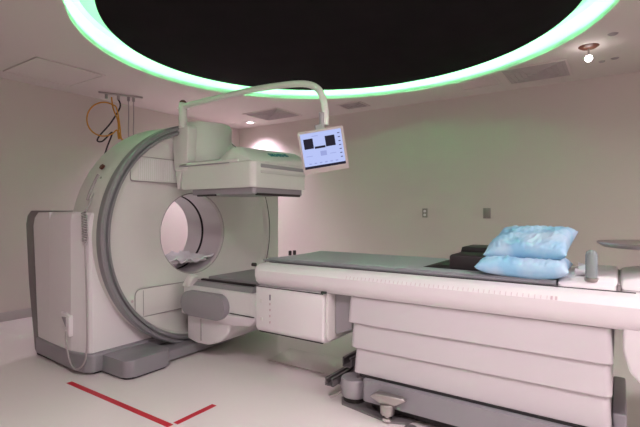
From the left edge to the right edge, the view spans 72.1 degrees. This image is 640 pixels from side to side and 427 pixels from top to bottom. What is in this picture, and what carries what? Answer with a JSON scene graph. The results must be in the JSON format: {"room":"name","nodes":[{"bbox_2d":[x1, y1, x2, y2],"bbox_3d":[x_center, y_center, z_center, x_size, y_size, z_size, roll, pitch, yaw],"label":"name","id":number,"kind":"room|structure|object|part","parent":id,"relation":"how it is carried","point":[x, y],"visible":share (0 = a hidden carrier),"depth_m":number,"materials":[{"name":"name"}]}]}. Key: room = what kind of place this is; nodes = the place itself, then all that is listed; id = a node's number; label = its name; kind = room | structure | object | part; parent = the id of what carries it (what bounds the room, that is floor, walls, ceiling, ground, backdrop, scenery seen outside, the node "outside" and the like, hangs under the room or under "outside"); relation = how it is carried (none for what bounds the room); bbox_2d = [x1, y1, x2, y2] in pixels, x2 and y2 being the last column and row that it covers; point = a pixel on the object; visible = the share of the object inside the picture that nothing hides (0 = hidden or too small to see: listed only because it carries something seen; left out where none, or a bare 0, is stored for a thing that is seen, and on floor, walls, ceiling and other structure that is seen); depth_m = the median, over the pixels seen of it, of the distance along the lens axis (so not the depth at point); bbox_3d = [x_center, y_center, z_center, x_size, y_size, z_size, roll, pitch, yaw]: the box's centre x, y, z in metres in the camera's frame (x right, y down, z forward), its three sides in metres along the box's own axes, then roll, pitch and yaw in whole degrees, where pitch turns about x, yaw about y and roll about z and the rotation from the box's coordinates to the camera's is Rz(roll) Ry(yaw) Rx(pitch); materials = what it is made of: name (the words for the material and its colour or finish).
{"room":"radiology room","nodes":[
{"label":"radiology room","id":0,"kind":"room"},
{"bbox_2d":[0,78,238,312],"bbox_3d":[-3.723,-0.328,4.845,0.100,3.100,8.050,0,0,34],"label":"wall","id":1,"kind":"structure","parent":0,"point":[48,149],"depth_m":5.33,"materials":[{"name":"paint"}]},
{"bbox_2d":[0,308,31,321],"bbox_3d":[-3.676,1.170,4.822,0.012,0.105,7.850,0,0,34],"label":"baseboard","id":2,"kind":"structure","parent":1,"relation":"attached to","point":[23,313],"depth_m":5.07,"materials":[{"name":"plastic"}]},
{"bbox_2d":[0,317,639,426],"bbox_3d":[-0.307,1.282,2.541,8.350,0.108,8.050,0,0,34],"label":"floor","id":3,"kind":"structure","parent":0,"point":[237,376],"depth_m":3.10,"materials":[{"name":"plastic"}]},
{"bbox_2d":[67,381,172,426],"bbox_3d":[-1.349,1.233,2.883,1.160,0.002,0.040,0,0,34],"label":"tape","id":4,"kind":"object","parent":3,"relation":"on","point":[118,403],"visible":1,"depth_m":2.82,"materials":[{"name":"red plastic"}]},
{"bbox_2d":[26,80,328,379],"bbox_3d":[-0.841,0.122,4.016,2.820,2.210,2.289,0,0,34],"label":"gantry","id":5,"kind":"object","parent":3,"relation":"on","point":[146,311],"visible":0.96,"depth_m":3.64,"materials":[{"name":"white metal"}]},
{"bbox_3d":[-2.370,0.588,4.067,0.236,1.232,0.528,0,0,34],"label":"frame","id":6,"kind":"part","parent":5,"relation":"part of","materials":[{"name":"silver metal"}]},
{"bbox_2d":[65,193,93,369],"bbox_3d":[-1.805,0.478,3.366,0.250,1.403,0.204,0,0,-32],"label":"cord","id":7,"kind":"object","parent":5,"relation":"attached to","point":[84,227],"visible":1,"depth_m":3.31,"materials":[{"name":"grey plastic"}]},
{"bbox_3d":[-1.396,-0.371,3.788,0.038,0.200,0.530,0,0,34],"label":"grille panel","id":8,"kind":"part","parent":5,"relation":"part of","materials":[{"name":"white plastic"}]},
{"bbox_3d":[-1.306,0.740,3.926,0.038,0.225,0.770,0,0,34],"label":"service panel","id":9,"kind":"part","parent":5,"relation":"part of","materials":[{"name":"white plastic"}]},
{"bbox_3d":[-1.190,-0.849,3.820,0.071,0.215,0.071,0,0,34],"label":"monitor arm","id":10,"kind":"part","parent":5,"relation":"part of","materials":[{"name":"white plastic"}]},
{"bbox_2d":[165,250,213,263],"bbox_3d":[-1.430,0.433,4.340,0.525,0.092,0.551,0,0,34],"label":"sheet","id":11,"kind":"object","parent":5,"relation":"on","point":[181,257],"visible":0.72,"depth_m":4.30,"materials":[{"name":"white fabric"}]},
{"bbox_3d":[-0.719,-0.440,3.921,0.750,0.065,0.710,0,0,34],"label":"lid","id":12,"kind":"part","parent":5,"relation":"part of","materials":[{"name":"white plastic"}]},
{"bbox_3d":[-0.541,0.569,3.939,0.690,0.027,0.590,0,0,34],"label":"collimator plate","id":13,"kind":"part","parent":5,"relation":"part of","materials":[{"name":"grey plastic"}]},
{"bbox_2d":[297,124,348,174],"bbox_3d":[0.021,-0.411,2.823,0.328,0.330,0.090,0,0,1],"label":"monitor","id":14,"kind":"object","parent":5,"relation":"hanging from","point":[322,149],"visible":1,"depth_m":2.79,"materials":[{"name":"white plastic"}]},
{"bbox_3d":[-0.073,-0.439,2.787,0.070,0.073,0.008,0,0,1],"label":"image pane","id":15,"kind":"part","parent":14,"relation":"part of","materials":[{"name":"black glass"}]},
{"bbox_3d":[0.064,-0.462,2.784,0.072,0.075,0.008,0,0,1],"label":"image pane","id":16,"kind":"part","parent":14,"relation":"part of","materials":[{"name":"black glass"}]},
{"bbox_2d":[173,404,215,423],"bbox_3d":[-0.765,1.234,2.711,0.040,0.002,0.300,0,0,34],"label":"tape","id":17,"kind":"object","parent":3,"relation":"on","point":[211,405],"visible":1,"depth_m":2.70,"materials":[{"name":"red plastic"}]},
{"bbox_2d":[251,250,639,426],"bbox_3d":[0.951,0.767,2.758,3.234,0.935,0.973,0,0,34],"label":"table","id":18,"kind":"object","parent":3,"relation":"on","point":[441,347],"visible":0.91,"depth_m":2.43,"materials":[{"name":"white plastic"}]},
{"bbox_3d":[0.109,1.169,2.869,0.098,0.054,0.018,0,0,-6],"label":"lever","id":19,"kind":"part","parent":18,"relation":"part of","materials":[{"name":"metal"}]},
{"bbox_3d":[0.376,1.227,2.788,0.531,0.014,0.260,0,0,44],"label":"floor plate","id":20,"kind":"part","parent":18,"relation":"part of","materials":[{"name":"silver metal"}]},
{"bbox_3d":[0.409,1.095,2.599,0.214,0.050,0.067,0,0,26],"label":"wing knob","id":21,"kind":"part","parent":18,"relation":"part of","materials":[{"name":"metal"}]},
{"bbox_3d":[1.041,0.451,2.730,3.055,0.168,0.915,0,0,34],"label":"frame","id":22,"kind":"part","parent":18,"relation":"part of","materials":[{"name":"white plastic"}]},
{"bbox_2d":[424,244,487,270],"bbox_3d":[0.937,0.272,2.809,0.397,0.115,0.500,0,0,34],"label":"foam positioner","id":23,"kind":"object","parent":18,"relation":"on","point":[469,256],"visible":0.59,"depth_m":2.61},
{"bbox_2d":[461,244,487,252],"bbox_3d":[1.073,0.234,2.868,0.238,0.040,0.250,0,0,34],"label":"cushion","id":24,"kind":"object","parent":23,"relation":"on","point":[470,248],"depth_m":2.80,"materials":[{"name":"black plastic"}]},
{"bbox_2d":[474,255,572,278],"bbox_3d":[1.162,0.292,2.494,0.471,0.143,0.476,0,0,34],"label":"pillow","id":25,"kind":"object","parent":18,"relation":"on","point":[528,268],"visible":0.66,"depth_m":2.32,"materials":[{"name":"blue fabric"}]},
{"bbox_2d":[483,225,577,259],"bbox_3d":[1.222,0.164,2.542,0.420,0.190,0.450,0,0,37],"label":"pillow","id":26,"kind":"object","parent":25,"relation":"on","point":[540,242],"visible":0.88,"depth_m":2.42,"materials":[{"name":"blue fabric"}]},
{"bbox_2d":[558,265,617,290],"bbox_3d":[1.495,0.340,2.437,0.255,0.057,0.681,0,0,34],"label":"tray","id":27,"kind":"object","parent":18,"relation":"on","point":[607,275],"depth_m":2.19,"materials":[{"name":"white plastic"}]},
{"bbox_2d":[584,250,598,281],"bbox_3d":[1.346,0.258,2.182,0.062,0.155,0.062,0,0,34],"label":"cylinder","id":28,"kind":"object","parent":18,"relation":"on","point":[591,256],"visible":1,"depth_m":2.16,"materials":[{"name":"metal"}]},
{"bbox_2d":[597,240,639,249],"bbox_3d":[1.731,0.227,2.271,0.512,0.151,0.512,0,0,34],"label":"tray","id":29,"kind":"object","parent":18,"relation":"on","point":[620,244],"visible":1,"depth_m":2.29,"materials":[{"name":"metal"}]},
{"bbox_2d":[620,266,639,292],"bbox_3d":[1.915,0.336,2.150,0.738,0.067,0.684,0,0,34],"label":"tray","id":30,"kind":"object","parent":18,"relation":"on","point":[629,276],"depth_m":2.11,"materials":[{"name":"white plastic"}]},
{"bbox_2d":[0,0,639,128],"bbox_3d":[-0.307,-1.520,2.525,8.150,0.012,7.850,0,0,34],"label":"ceiling","id":31,"kind":"structure","parent":0,"point":[29,29],"depth_m":4.67,"materials":[{"name":"paint"}]},
{"bbox_2d":[3,57,105,86],"bbox_3d":[-2.876,-1.521,4.777,0.770,0.011,0.700,0,0,34],"label":"access panel","id":32,"kind":"object","parent":31,"relation":"attached to","point":[38,68],"visible":1,"depth_m":4.75,"materials":[{"name":"paint"}]},
{"bbox_2d":[98,91,142,101],"bbox_3d":[-2.561,-1.494,5.660,0.520,0.074,0.040,0,0,-31],"label":"rail","id":33,"kind":"object","parent":31,"relation":"attached to","point":[99,92],"visible":1,"depth_m":5.64,"materials":[{"name":"metal"}]},
{"bbox_2d":[86,97,123,139],"bbox_3d":[-2.731,-1.171,5.604,0.494,0.624,0.051,0,0,-4],"label":"cable","id":34,"kind":"object","parent":33,"relation":"hanging from","point":[119,135],"visible":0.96,"depth_m":5.60,"materials":[{"name":"orange rubber"}]},
{"bbox_2d":[97,100,120,153],"bbox_3d":[-2.710,-1.072,5.639,0.316,0.786,0.036,0,0,0],"label":"cable","id":35,"kind":"object","parent":33,"relation":"hanging from","point":[109,124],"visible":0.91,"depth_m":5.64,"materials":[{"name":"plastic"}]},
{"bbox_2d":[128,101,128,136],"bbox_3d":[-2.483,-1.212,5.708,0.022,0.500,0.014,0,0,34],"label":"hanging cord","id":36,"kind":"object","parent":33,"relation":"hanging from","point":[128,101],"visible":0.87,"depth_m":5.70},
{"bbox_2d":[133,102,133,134],"bbox_3d":[-2.432,-1.213,5.739,0.022,0.500,0.014,0,0,34],"label":"hanging cord","id":37,"kind":"object","parent":33,"relation":"hanging from","point":[133,102],"visible":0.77,"depth_m":5.73,"materials":[{"name":"grey"}]},
{"bbox_2d":[243,108,301,120],"bbox_3d":[-0.741,-1.530,6.834,0.700,0.015,0.600,0,0,34],"label":"ceiling vent","id":38,"kind":"object","parent":31,"relation":"in","point":[275,113],"visible":1,"depth_m":6.80,"materials":[{"name":"metal"}]},
{"bbox_2d":[95,0,581,89],"bbox_3d":[0.082,-1.652,3.848,3.950,0.140,3.575,0,0,34],"label":"ceiling disc","id":39,"kind":"object","parent":31,"relation":"attached to","point":[330,44],"visible":0.95,"depth_m":3.87,"materials":[{"name":"black fabric"}]},
{"bbox_2d":[63,0,617,97],"bbox_3d":[0.082,-1.633,3.848,4.388,0.198,3.971,0,0,34],"label":"ring light","id":40,"kind":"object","parent":31,"relation":"attached to","point":[84,14],"depth_m":4.53,"materials":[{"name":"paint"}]},
{"bbox_2d":[336,101,370,109],"bbox_3d":[0.473,-1.527,6.235,0.380,0.015,0.330,0,0,34],"label":"ceiling vent","id":41,"kind":"object","parent":31,"relation":"in","point":[358,104],"visible":1,"depth_m":6.21,"materials":[{"name":"metal"}]},
{"bbox_2d":[454,76,501,90],"bbox_3d":[1.852,-1.523,5.169,0.460,0.011,0.350,0,0,34],"label":"access panel","id":42,"kind":"object","parent":31,"relation":"attached to","point":[489,81],"visible":1,"depth_m":5.16,"materials":[{"name":"paint"}]},
{"bbox_2d":[498,59,571,84],"bbox_3d":[2.337,-1.519,4.762,0.640,0.015,0.620,0,0,34],"label":"ceiling vent","id":43,"kind":"object","parent":31,"relation":"in","point":[558,68],"visible":1,"depth_m":4.73,"materials":[{"name":"metal"}]},
{"bbox_2d":[578,43,599,61],"bbox_3d":[2.449,-1.452,4.010,0.170,0.139,0.170,0,0,34],"label":"pendant lamp","id":44,"kind":"object","parent":31,"relation":"hanging from","point":[586,47],"visible":1,"depth_m":3.99,"materials":[{"name":"metal"}]},
{"bbox_3d":[2.449,-1.513,4.010,0.170,0.017,0.170,0,0,34],"label":"canopy plate","id":45,"kind":"part","parent":44,"relation":"part of","materials":[{"name":"brown metal"}]},
{"bbox_3d":[2.449,-1.413,4.010,0.064,0.060,0.064,0,0,34],"label":"bulb","id":46,"kind":"part","parent":44,"relation":"part of","materials":[{"name":"white glass"}]},
{"bbox_2d":[607,32,618,35],"bbox_3d":[2.479,-1.516,3.723,0.080,0.009,0.080,0,0,34],"label":"ceiling fitting","id":47,"kind":"object","parent":31,"relation":"attached to","point":[612,33],"visible":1,"depth_m":3.71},
{"bbox_2d":[239,71,639,269],"bbox_3d":[1.922,-0.333,5.822,8.150,3.100,0.100,0,0,34],"label":"wall","id":48,"kind":"structure","parent":0,"point":[565,154],"depth_m":5.70,"materials":[{"name":"paint"}]},
{"bbox_2d":[422,209,426,217],"bbox_3d":[1.448,-0.006,6.077,0.072,0.124,0.012,0,0,34],"label":"outlet plate","id":49,"kind":"object","parent":48,"relation":"attached to","point":[424,211],"visible":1,"depth_m":6.07,"materials":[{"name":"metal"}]},
{"bbox_2d":[483,208,490,217],"bbox_3d":[2.130,-0.004,5.616,0.092,0.132,0.011,0,0,34],"label":"blank plate","id":50,"kind":"object","parent":48,"relation":"attached to","point":[486,211],"visible":1,"depth_m":5.61,"materials":[{"name":"metal"}]}
]}

